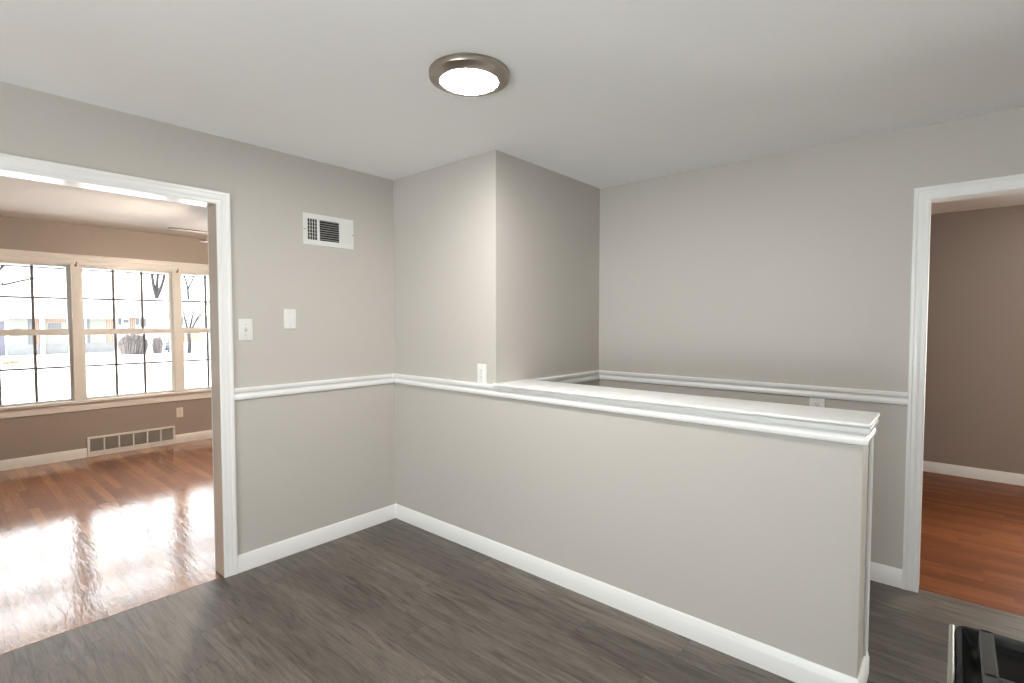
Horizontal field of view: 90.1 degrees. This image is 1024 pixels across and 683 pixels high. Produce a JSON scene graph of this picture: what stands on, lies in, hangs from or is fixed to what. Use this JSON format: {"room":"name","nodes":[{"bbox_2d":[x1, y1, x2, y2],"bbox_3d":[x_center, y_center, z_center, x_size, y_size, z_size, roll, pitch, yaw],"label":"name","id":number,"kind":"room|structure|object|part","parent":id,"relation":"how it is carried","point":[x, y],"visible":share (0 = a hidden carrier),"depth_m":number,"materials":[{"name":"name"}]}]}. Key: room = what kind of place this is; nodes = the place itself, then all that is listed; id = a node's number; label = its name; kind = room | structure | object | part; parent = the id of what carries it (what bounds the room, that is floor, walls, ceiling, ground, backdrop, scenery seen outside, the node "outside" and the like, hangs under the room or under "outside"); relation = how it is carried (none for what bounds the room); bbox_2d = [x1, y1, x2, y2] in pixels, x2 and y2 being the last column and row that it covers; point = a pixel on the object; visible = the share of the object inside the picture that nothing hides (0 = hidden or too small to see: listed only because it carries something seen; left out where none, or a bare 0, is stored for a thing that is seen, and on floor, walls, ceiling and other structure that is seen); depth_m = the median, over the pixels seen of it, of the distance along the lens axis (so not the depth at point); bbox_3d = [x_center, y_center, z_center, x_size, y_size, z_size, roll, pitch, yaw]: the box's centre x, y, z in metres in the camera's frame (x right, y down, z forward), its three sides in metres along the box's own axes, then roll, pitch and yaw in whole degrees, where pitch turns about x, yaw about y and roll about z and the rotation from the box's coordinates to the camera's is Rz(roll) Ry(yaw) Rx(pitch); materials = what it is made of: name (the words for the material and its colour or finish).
{"room":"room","nodes":[
{"label":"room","id":0,"kind":"room"},
{"bbox_2d":[0,216,211,459],"bbox_3d":[-4.639,0.034,5.316,0.150,2.500,6.700,2,3,41],"label":"wall","id":1,"kind":"structure","parent":0,"point":[25,436],"depth_m":5.41,"materials":[{"name":"beige paint"}]},
{"bbox_2d":[0,259,74,406],"bbox_3d":[-4.881,-0.078,5.032,0.144,1.445,0.904,2,3,41],"label":"window","id":2,"kind":"structure","parent":1,"relation":"in","point":[14,332],"depth_m":5.13,"materials":[{"name":"white paint"}]},
{"bbox_2d":[0,265,66,328],"bbox_3d":[-4.883,-0.437,5.019,0.010,0.646,0.780,2,3,41],"label":"grille","id":3,"kind":"object","parent":2,"relation":"attached to","point":[32,297],"depth_m":5.12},
{"bbox_2d":[0,335,69,404],"bbox_3d":[-4.853,0.275,5.021,0.010,0.666,0.780,2,3,41],"label":"grille","id":4,"kind":"object","parent":2,"relation":"attached to","point":[35,368],"depth_m":5.12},
{"bbox_3d":[-4.888,-0.421,5.025,0.036,0.722,0.856,2,3,41],"label":"sash","id":5,"kind":"part","parent":2,"relation":"part of","materials":[{"name":"clear glass"}]},
{"bbox_3d":[-4.858,0.255,5.025,0.036,0.744,0.856,2,3,41],"label":"sash","id":6,"kind":"part","parent":2,"relation":"part of","materials":[{"name":"glass"}]},
{"bbox_2d":[0,448,86,470],"bbox_3d":[-5.595,1.225,4.127,0.014,0.100,3.382,2,3,41],"label":"baseboard","id":7,"kind":"structure","parent":1,"relation":"attached to","point":[22,462],"depth_m":5.14,"materials":[{"name":"white paint"}]},
{"bbox_2d":[0,263,208,276],"bbox_3d":[-4.891,-0.903,5.562,0.600,0.166,7.600,2,3,41],"label":"trim","id":8,"kind":"structure","parent":1,"relation":"attached to","point":[0,263],"depth_m":5.93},
{"bbox_2d":[0,265,208,277],"bbox_3d":[-5.123,-0.905,5.762,0.012,0.178,7.600,2,3,41],"label":"trim","id":9,"kind":"structure","parent":1,"relation":"attached to","point":[0,265],"depth_m":6.04,"materials":[{"name":"white wood"}]},
{"bbox_2d":[0,249,210,418],"bbox_3d":[-4.222,-0.102,5.669,0.075,1.627,2.917,2,3,41],"label":"trim","id":10,"kind":"structure","parent":1,"relation":"attached to","point":[80,404],"depth_m":5.37,"materials":[{"name":"white paint"}]},
{"bbox_3d":[-4.522,-0.097,5.324,0.018,1.420,0.084,2,3,41],"label":"mullion casing","id":11,"kind":"part","parent":10,"relation":"part of","materials":[{"name":"white paint"}]},
{"bbox_3d":[-4.219,-0.157,5.664,0.024,1.515,2.867,2,3,41],"label":"casing","id":12,"kind":"part","parent":10,"relation":"part of","materials":[{"name":"white paint"}]},
{"bbox_3d":[-3.927,-0.123,6.015,0.018,1.420,0.084,2,3,41],"label":"mullion casing","id":13,"kind":"part","parent":10,"relation":"part of","materials":[{"name":"white paint"}]},
{"bbox_2d":[81,264,175,399],"bbox_3d":[-4.286,-0.105,5.723,0.144,1.445,0.904,2,3,41],"label":"window","id":14,"kind":"structure","parent":1,"relation":"in","point":[170,329],"depth_m":5.74,"materials":[{"name":"white paint"}]},
{"bbox_2d":[83,270,168,328],"bbox_3d":[-4.287,-0.464,5.710,0.010,0.646,0.780,2,3,41],"label":"grille","id":15,"kind":"object","parent":14,"relation":"attached to","point":[113,299],"depth_m":5.79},
{"bbox_3d":[-4.293,-0.448,5.715,0.036,0.722,0.856,2,3,41],"label":"sash","id":16,"kind":"part","parent":14,"relation":"part of","materials":[{"name":"glass"}]},
{"bbox_2d":[86,334,170,394],"bbox_3d":[-4.257,0.248,5.712,0.010,0.666,0.780,2,3,41],"label":"grille","id":17,"kind":"object","parent":14,"relation":"attached to","point":[144,362],"depth_m":5.76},
{"bbox_3d":[-4.262,0.228,5.716,0.036,0.744,0.856,2,3,41],"label":"sash","id":18,"kind":"part","parent":14,"relation":"part of","materials":[{"name":"clear glass"}]},
{"bbox_2d":[87,426,175,456],"bbox_3d":[-4.224,1.108,5.710,0.020,0.211,0.806,2,3,41],"label":"air vent","id":19,"kind":"object","parent":1,"relation":"in","point":[148,438],"visible":1,"depth_m":5.68,"materials":[{"name":"white metal"}]},
{"bbox_3d":[-4.438,1.100,5.465,0.013,0.133,0.114,2,3,41],"label":"panel","id":20,"kind":"part","parent":19,"relation":"part of","materials":[{"name":"grey metal"}]},
{"bbox_3d":[-4.353,1.097,5.563,0.013,0.133,0.114,2,3,41],"label":"panel","id":21,"kind":"part","parent":19,"relation":"part of","materials":[{"name":"grey metal"}]},
{"bbox_3d":[-4.269,1.093,5.661,0.013,0.133,0.114,2,3,41],"label":"panel","id":22,"kind":"part","parent":19,"relation":"part of","materials":[{"name":"grey metal"}]},
{"bbox_3d":[-4.184,1.089,5.760,0.013,0.133,0.114,2,3,41],"label":"panel","id":23,"kind":"part","parent":19,"relation":"part of","materials":[{"name":"grey metal"}]},
{"bbox_3d":[-4.099,1.085,5.858,0.013,0.133,0.114,2,3,41],"label":"panel","id":24,"kind":"part","parent":19,"relation":"part of","materials":[{"name":"grey metal"}]},
{"bbox_3d":[-4.015,1.081,5.956,0.013,0.133,0.114,2,3,41],"label":"panel","id":25,"kind":"part","parent":19,"relation":"part of","materials":[{"name":"grey metal"}]},
{"bbox_2d":[176,407,182,417],"bbox_3d":[-3.930,0.839,6.050,0.009,0.115,0.070,2,3,41],"label":"outlet","id":26,"kind":"object","parent":1,"relation":"attached to","point":[179,411],"visible":1,"depth_m":6.04,"materials":[{"name":"white plastic"}]},
{"bbox_2d":[175,430,211,442],"bbox_3d":[-3.209,1.117,6.894,0.014,0.100,2.308,2,3,41],"label":"baseboard","id":27,"kind":"structure","parent":1,"relation":"attached to","point":[200,435],"depth_m":6.16,"materials":[{"name":"white paint"}]},
{"bbox_2d":[181,271,210,390],"bbox_3d":[-3.690,-0.132,6.414,0.144,1.445,0.904,2,3,41],"label":"window","id":28,"kind":"structure","parent":1,"relation":"in","point":[206,330],"depth_m":6.25,"materials":[{"name":"white paint"}]},
{"bbox_3d":[-3.697,-0.475,6.406,0.036,0.722,0.856,2,3,41],"label":"sash","id":29,"kind":"part","parent":28,"relation":"part of","materials":[{"name":"clear glass"}]},
{"bbox_2d":[182,276,208,327],"bbox_3d":[-3.692,-0.491,6.401,0.010,0.646,0.780,2,3,41],"label":"grille","id":30,"kind":"object","parent":28,"relation":"attached to","point":[205,301],"depth_m":6.30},
{"bbox_3d":[-3.667,0.202,6.406,0.036,0.744,0.856,2,3,41],"label":"sash","id":31,"kind":"part","parent":28,"relation":"part of","materials":[{"name":"clear glass"}]},
{"bbox_2d":[184,333,209,386],"bbox_3d":[-3.661,0.221,6.403,0.010,0.666,0.780,2,3,41],"label":"grille","id":32,"kind":"object","parent":28,"relation":"attached to","point":[207,334],"depth_m":6.30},
{"bbox_2d":[0,81,395,554],"bbox_3d":[-1.875,0.110,2.605,0.120,2.440,7.200,2,3,41],"label":"wall","id":33,"kind":"structure","parent":0,"point":[309,461],"depth_m":3.10,"materials":[{"name":"grey paint"}]},
{"bbox_2d":[0,153,237,577],"bbox_3d":[-2.191,0.275,2.244,0.156,2.138,1.768,2,3,41],"label":"door frame","id":34,"kind":"structure","parent":33,"relation":"in","point":[217,203],"depth_m":2.82,"materials":[{"name":"white paint"}]},
{"bbox_2d":[238,319,252,340],"bbox_3d":[-1.512,-0.067,2.910,0.022,0.124,0.078,2,3,41],"label":"light switch","id":35,"kind":"object","parent":33,"relation":"attached to","point":[245,326],"visible":1,"depth_m":2.91,"materials":[{"name":"white plastic"}]},
{"bbox_2d":[283,309,295,328],"bbox_3d":[-1.349,-0.137,3.108,0.007,0.120,0.076,2,3,41],"label":"blank plate","id":36,"kind":"object","parent":33,"relation":"attached to","point":[289,314],"visible":1,"depth_m":3.10,"materials":[{"name":"white plastic"}]},
{"bbox_2d":[234,373,393,399],"bbox_3d":[-1.201,0.281,3.285,0.022,0.068,1.100,2,3,41],"label":"trim","id":37,"kind":"structure","parent":33,"relation":"attached to","point":[242,393],"depth_m":3.20,"materials":[{"name":"white paint"}]},
{"bbox_2d":[238,504,395,572],"bbox_3d":[-1.204,1.252,3.326,0.014,0.100,1.100,2,3,41],"label":"baseboard","id":38,"kind":"structure","parent":33,"relation":"attached to","point":[246,561],"depth_m":3.24,"materials":[{"name":"white paint"}]},
{"bbox_2d":[303,212,353,249],"bbox_3d":[-1.173,-0.706,3.286,0.012,0.195,0.350,2,3,41],"label":"air vent","id":39,"kind":"object","parent":33,"relation":"in","point":[319,230],"visible":1,"depth_m":3.28,"materials":[{"name":"white metal"}]},
{"bbox_2d":[393,150,599,540],"bbox_3d":[-0.091,0.062,3.819,0.996,2.440,1.170,2,3,41],"label":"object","id":40,"kind":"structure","parent":0,"point":[496,253],"depth_m":3.35,"materials":[{"name":"grey paint"}]},
{"bbox_2d":[477,364,485,383],"bbox_3d":[-0.186,0.197,3.127,0.076,0.120,0.010,2,3,41],"label":"outlet","id":41,"kind":"object","parent":40,"relation":"attached to","point":[481,368],"visible":1,"depth_m":3.12,"materials":[{"name":"white plastic"}]},
{"bbox_2d":[479,368,482,378],"bbox_3d":[-0.187,0.197,3.126,0.033,0.067,0.004,2,3,41],"label":"receptacle","id":42,"kind":"object","parent":41,"relation":"attached to","point":[480,369],"depth_m":3.13,"materials":[{"name":"grey plastic"}]},
{"bbox_2d":[0,0,1023,238],"bbox_3d":[-0.677,-1.171,2.857,9.300,0.100,9.220,2,3,41],"label":"ceiling","id":43,"kind":"structure","parent":0,"point":[600,94],"depth_m":2.11,"materials":[{"name":"white paint"}]},
{"bbox_2d":[168,227,207,242],"bbox_3d":[-2.456,-0.988,4.708,1.277,0.411,1.220,2,3,41],"label":"ceiling fan","id":44,"kind":"object","parent":43,"relation":"hanging from","point":[205,241],"visible":0.02,"depth_m":4.35,"materials":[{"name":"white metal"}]},
{"bbox_3d":[-2.689,-0.951,4.438,0.136,0.019,0.505,2,3,41],"label":"blade","id":45,"kind":"part","parent":44,"relation":"part of","materials":[{"name":"beige wood"}]},
{"bbox_2d":[429,53,509,96],"bbox_3d":[-0.173,-1.070,2.081,0.327,0.042,0.327,2,3,41],"label":"ceiling light","id":46,"kind":"object","parent":43,"relation":"attached to","point":[459,74],"visible":1,"depth_m":2.02,"materials":[{"name":"silver metal"}]},
{"bbox_2d":[441,69,497,94],"bbox_3d":[-0.173,-1.054,2.082,0.231,0.010,0.231,2,3,41],"label":"diffuser","id":47,"kind":"object","parent":46,"relation":"attached to","point":[453,81],"depth_m":2.07,"materials":[{"name":"white glass"}]},
{"bbox_2d":[0,438,1023,682],"bbox_3d":[-0.495,1.340,3.128,9.050,0.060,8.520,2,3,41],"label":"floor","id":48,"kind":"structure","parent":0,"point":[395,600],"depth_m":2.60,"materials":[{"name":"grey wood"}]},
{"bbox_2d":[947,624,1023,682],"bbox_3d":[0.808,0.947,0.379,0.762,0.940,0.723,2,3,41],"label":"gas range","id":49,"kind":"object","parent":48,"relation":"on","point":[974,655],"visible":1,"depth_m":0.79,"materials":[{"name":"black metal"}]},
{"bbox_3d":[0.549,0.503,0.638,0.008,0.022,0.629,2,3,41],"label":"trim","id":50,"kind":"part","parent":49,"relation":"part of","materials":[{"name":"silver metal"}]},
{"bbox_2d":[531,370,599,383],"bbox_3d":[0.375,0.269,3.587,0.022,0.068,0.925,2,3,41],"label":"trim","id":51,"kind":"structure","parent":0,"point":[591,375],"depth_m":3.67,"materials":[{"name":"white paint"}]},
{"bbox_2d":[396,397,868,682],"bbox_3d":[0.298,0.794,2.892,2.833,1.050,0.259,2,3,41],"label":"wall","id":52,"kind":"structure","parent":0,"point":[761,537],"depth_m":2.29,"materials":[{"name":"grey paint"}]},
{"bbox_2d":[394,373,869,445],"bbox_3d":[0.219,0.306,2.774,2.841,0.078,0.022,2,3,41],"label":"trim","id":53,"kind":"structure","parent":52,"relation":"attached to","point":[846,434],"depth_m":2.33,"materials":[{"name":"white paint"}]},
{"bbox_2d":[492,379,879,427],"bbox_3d":[0.683,0.275,2.547,1.847,0.014,0.309,2,3,41],"label":"half wall cap","id":54,"kind":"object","parent":52,"relation":"attached to","point":[865,419],"depth_m":2.29,"materials":[{"name":"white paint"}]},
{"bbox_2d":[857,650,868,682],"bbox_3d":[1.366,1.304,1.991,0.014,0.100,0.259,2,3,41],"label":"baseboard","id":55,"kind":"structure","parent":52,"relation":"attached to","point":[863,674],"depth_m":2.00,"materials":[{"name":"white paint"}]},
{"bbox_2d":[863,437,873,655],"bbox_3d":[1.426,0.813,2.045,0.009,0.878,0.070,2,3,41],"label":"trim","id":56,"kind":"structure","parent":52,"relation":"attached to","point":[871,444],"depth_m":2.03,"materials":[{"name":"white paint"}]},
{"bbox_2d":[867,419,878,443],"bbox_3d":[1.367,0.343,1.948,0.022,0.068,0.267,2,3,41],"label":"trim","id":57,"kind":"structure","parent":52,"relation":"attached to","point":[872,429],"depth_m":1.94,"materials":[{"name":"white paint"}]},
{"bbox_2d":[599,106,1023,568],"bbox_3d":[1.446,0.081,3.333,3.960,2.440,0.100,2,3,41],"label":"wall","id":58,"kind":"structure","parent":0,"point":[793,267],"depth_m":3.05,"materials":[{"name":"grey paint"}]},
{"bbox_2d":[599,370,907,404],"bbox_3d":[1.377,0.280,3.320,1.889,0.068,0.022,2,3,41],"label":"trim","id":59,"kind":"structure","parent":58,"relation":"attached to","point":[864,395],"depth_m":3.15,"materials":[{"name":"white paint"}]},
{"bbox_2d":[809,397,824,406],"bbox_3d":[1.780,0.385,2.986,0.080,0.112,0.009,2,3,41],"label":"outlet","id":60,"kind":"object","parent":58,"relation":"attached to","point":[816,402],"visible":0.44,"depth_m":2.98,"materials":[{"name":"white plastic"}]},
{"bbox_2d":[814,401,819,406],"bbox_3d":[1.778,0.366,2.983,0.034,0.034,0.004,2,3,41],"label":"receptacle","id":61,"kind":"object","parent":60,"relation":"attached to","point":[816,403],"depth_m":2.98,"materials":[{"name":"white plastic"}]},
{"bbox_2d":[870,562,901,588],"bbox_3d":[1.379,1.251,3.361,1.889,0.100,0.014,2,3,41],"label":"baseboard","id":62,"kind":"structure","parent":58,"relation":"attached to","point":[888,575],"depth_m":2.79,"materials":[{"name":"white paint"}]},
{"bbox_2d":[902,173,1023,592],"bbox_3d":[2.480,0.274,2.450,0.918,2.124,0.136,2,3,41],"label":"door frame","id":63,"kind":"structure","parent":58,"relation":"in","point":[924,197],"depth_m":2.67,"materials":[{"name":"white paint"}]},
{"bbox_2d":[923,205,1023,473],"bbox_3d":[4.383,0.063,4.566,3.800,2.500,0.100,2,3,41],"label":"wall","id":64,"kind":"structure","parent":0,"point":[974,389],"depth_m":4.64,"materials":[{"name":"brown paint"}]},
{"bbox_2d":[923,461,1023,485],"bbox_3d":[4.345,1.207,4.567,3.600,0.100,0.014,2,3,41],"label":"baseboard","id":65,"kind":"structure","parent":64,"relation":"attached to","point":[934,467],"depth_m":4.67,"materials":[{"name":"white paint"}]},
{"label":"outside","id":66,"kind":"structure","parent":0,"visible":0},
{"bbox_2d":[0,347,210,403],"bbox_3d":[-44.032,0.605,40.957,106.000,0.300,160.000,2,3,41],"label":"lawn","id":67,"kind":"structure","parent":66,"point":[18,386],"depth_m":19.46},
{"bbox_2d":[2,359,33,364],"bbox_3d":[-24.132,0.973,25.010,1.268,0.239,1.409,-2,3,-39],"label":"dry grass","id":68,"kind":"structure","parent":67,"relation":"on","point":[25,360],"depth_m":24.73,"materials":[{"name":"yellow plant"}]},
{"bbox_2d":[0,266,63,285],"bbox_3d":[-44.614,-5.715,44.723,3.795,12.047,10.812,1,3,32],"label":"bare tree","id":69,"kind":"object","parent":67,"relation":"on","point":[1,267],"visible":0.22,"depth_m":45.25,"materials":[{"name":"grey plant"}]},
{"bbox_2d":[0,286,117,355],"bbox_3d":[-35.038,-1.364,31.395,9.000,4.380,15.680,2,3,41],"label":"house","id":70,"kind":"structure","parent":67,"relation":"on","point":[15,313],"depth_m":32.55,"materials":[{"name":"white"}]},
{"bbox_3d":[-30.667,-0.167,30.340,0.060,2.070,0.820,2,3,41],"label":"door","id":71,"kind":"part","parent":70,"relation":"part of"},
{"bbox_3d":[-29.995,-0.592,31.105,0.060,1.580,0.840,2,3,41],"label":"siding panel","id":72,"kind":"part","parent":70,"relation":"part of","materials":[{"name":"white"}]},
{"bbox_3d":[-29.647,-0.607,31.477,0.100,1.580,0.140,2,3,41],"label":"post","id":73,"kind":"part","parent":70,"relation":"part of","materials":[{"name":"white"}]},
{"bbox_3d":[-29.225,-0.300,31.826,0.300,2.220,0.200,2,3,41],"label":"porch post","id":74,"kind":"part","parent":70,"relation":"part of","materials":[{"name":"white"}]},
{"bbox_3d":[-29.185,-0.509,32.048,0.060,1.340,0.160,2,3,41],"label":"siding panel","id":75,"kind":"part","parent":70,"relation":"part of","materials":[{"name":"white"}]},
{"bbox_3d":[-28.924,-0.141,32.365,0.060,0.580,0.640,2,3,41],"label":"siding panel","id":76,"kind":"part","parent":70,"relation":"part of","materials":[{"name":"white"}]},
{"bbox_3d":[-28.373,-0.546,32.990,0.060,1.340,1.050,2,3,41],"label":"siding panel","id":77,"kind":"part","parent":70,"relation":"part of","materials":[{"name":"white"}]},
{"bbox_3d":[-27.832,-0.689,33.582,0.100,1.580,0.100,2,3,41],"label":"post","id":78,"kind":"part","parent":70,"relation":"part of","materials":[{"name":"white"}]},
{"bbox_3d":[-27.514,-0.704,33.981,0.060,1.580,0.880,2,3,41],"label":"siding panel","id":79,"kind":"part","parent":70,"relation":"part of","materials":[{"name":"white"}]},
{"bbox_2d":[117,334,149,354],"bbox_3d":[-23.826,0.076,32.196,2.182,1.477,1.646,2,3,41],"label":"bare shrub","id":80,"kind":"object","parent":67,"relation":"on","point":[128,345],"visible":0.94,"depth_m":31.69,"materials":[{"name":"grey plant"}]},
{"bbox_2d":[151,336,162,352],"bbox_3d":[-22.997,0.182,33.168,0.651,1.173,0.900,-1,3,-32],"label":"bare shrub","id":81,"kind":"object","parent":67,"relation":"on","point":[157,345],"visible":0.89,"depth_m":33.02,"materials":[{"name":"grey plant"}]},
{"bbox_2d":[106,297,209,349],"bbox_3d":[-28.607,-1.609,43.455,9.000,3.930,10.250,2,3,41],"label":"house","id":82,"kind":"structure","parent":67,"relation":"on","point":[128,313],"depth_m":39.47,"materials":[{"name":"white"}]},
{"bbox_3d":[-25.733,-0.529,40.656,0.060,1.150,1.700,2,3,41],"label":"brick panel","id":83,"kind":"part","parent":82,"relation":"part of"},
{"bbox_2d":[150,275,165,298],"bbox_3d":[-35.732,-6.850,53.343,3.030,13.644,5.831,2,3,41],"label":"bare tree","id":84,"kind":"object","parent":67,"relation":"on","point":[157,289],"visible":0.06,"depth_m":53.32,"materials":[{"name":"grey plant"}]},
{"bbox_2d":[162,335,169,351],"bbox_3d":[-22.882,0.138,34.062,0.784,1.170,0.792,2,3,41],"label":"spruce","id":85,"kind":"object","parent":67,"relation":"on","point":[167,345],"visible":0.83,"depth_m":33.89,"materials":[{"name":"grey plant"}]},
{"bbox_2d":[183,276,193,299],"bbox_3d":[-34.968,-6.056,55.651,6.524,11.870,2.346,-1,2,-25],"label":"bare tree","id":86,"kind":"object","parent":67,"relation":"on","point":[187,286],"visible":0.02,"depth_m":55.52,"materials":[{"name":"grey plant"}]},
{"bbox_2d":[183,288,208,352],"bbox_3d":[-20.474,-1.387,33.603,1.949,4.270,1.000,-2,3,-36],"label":"bare tree","id":87,"kind":"object","parent":67,"relation":"on","point":[192,310],"visible":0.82,"depth_m":33.23,"materials":[{"name":"grey plant"}]}
]}

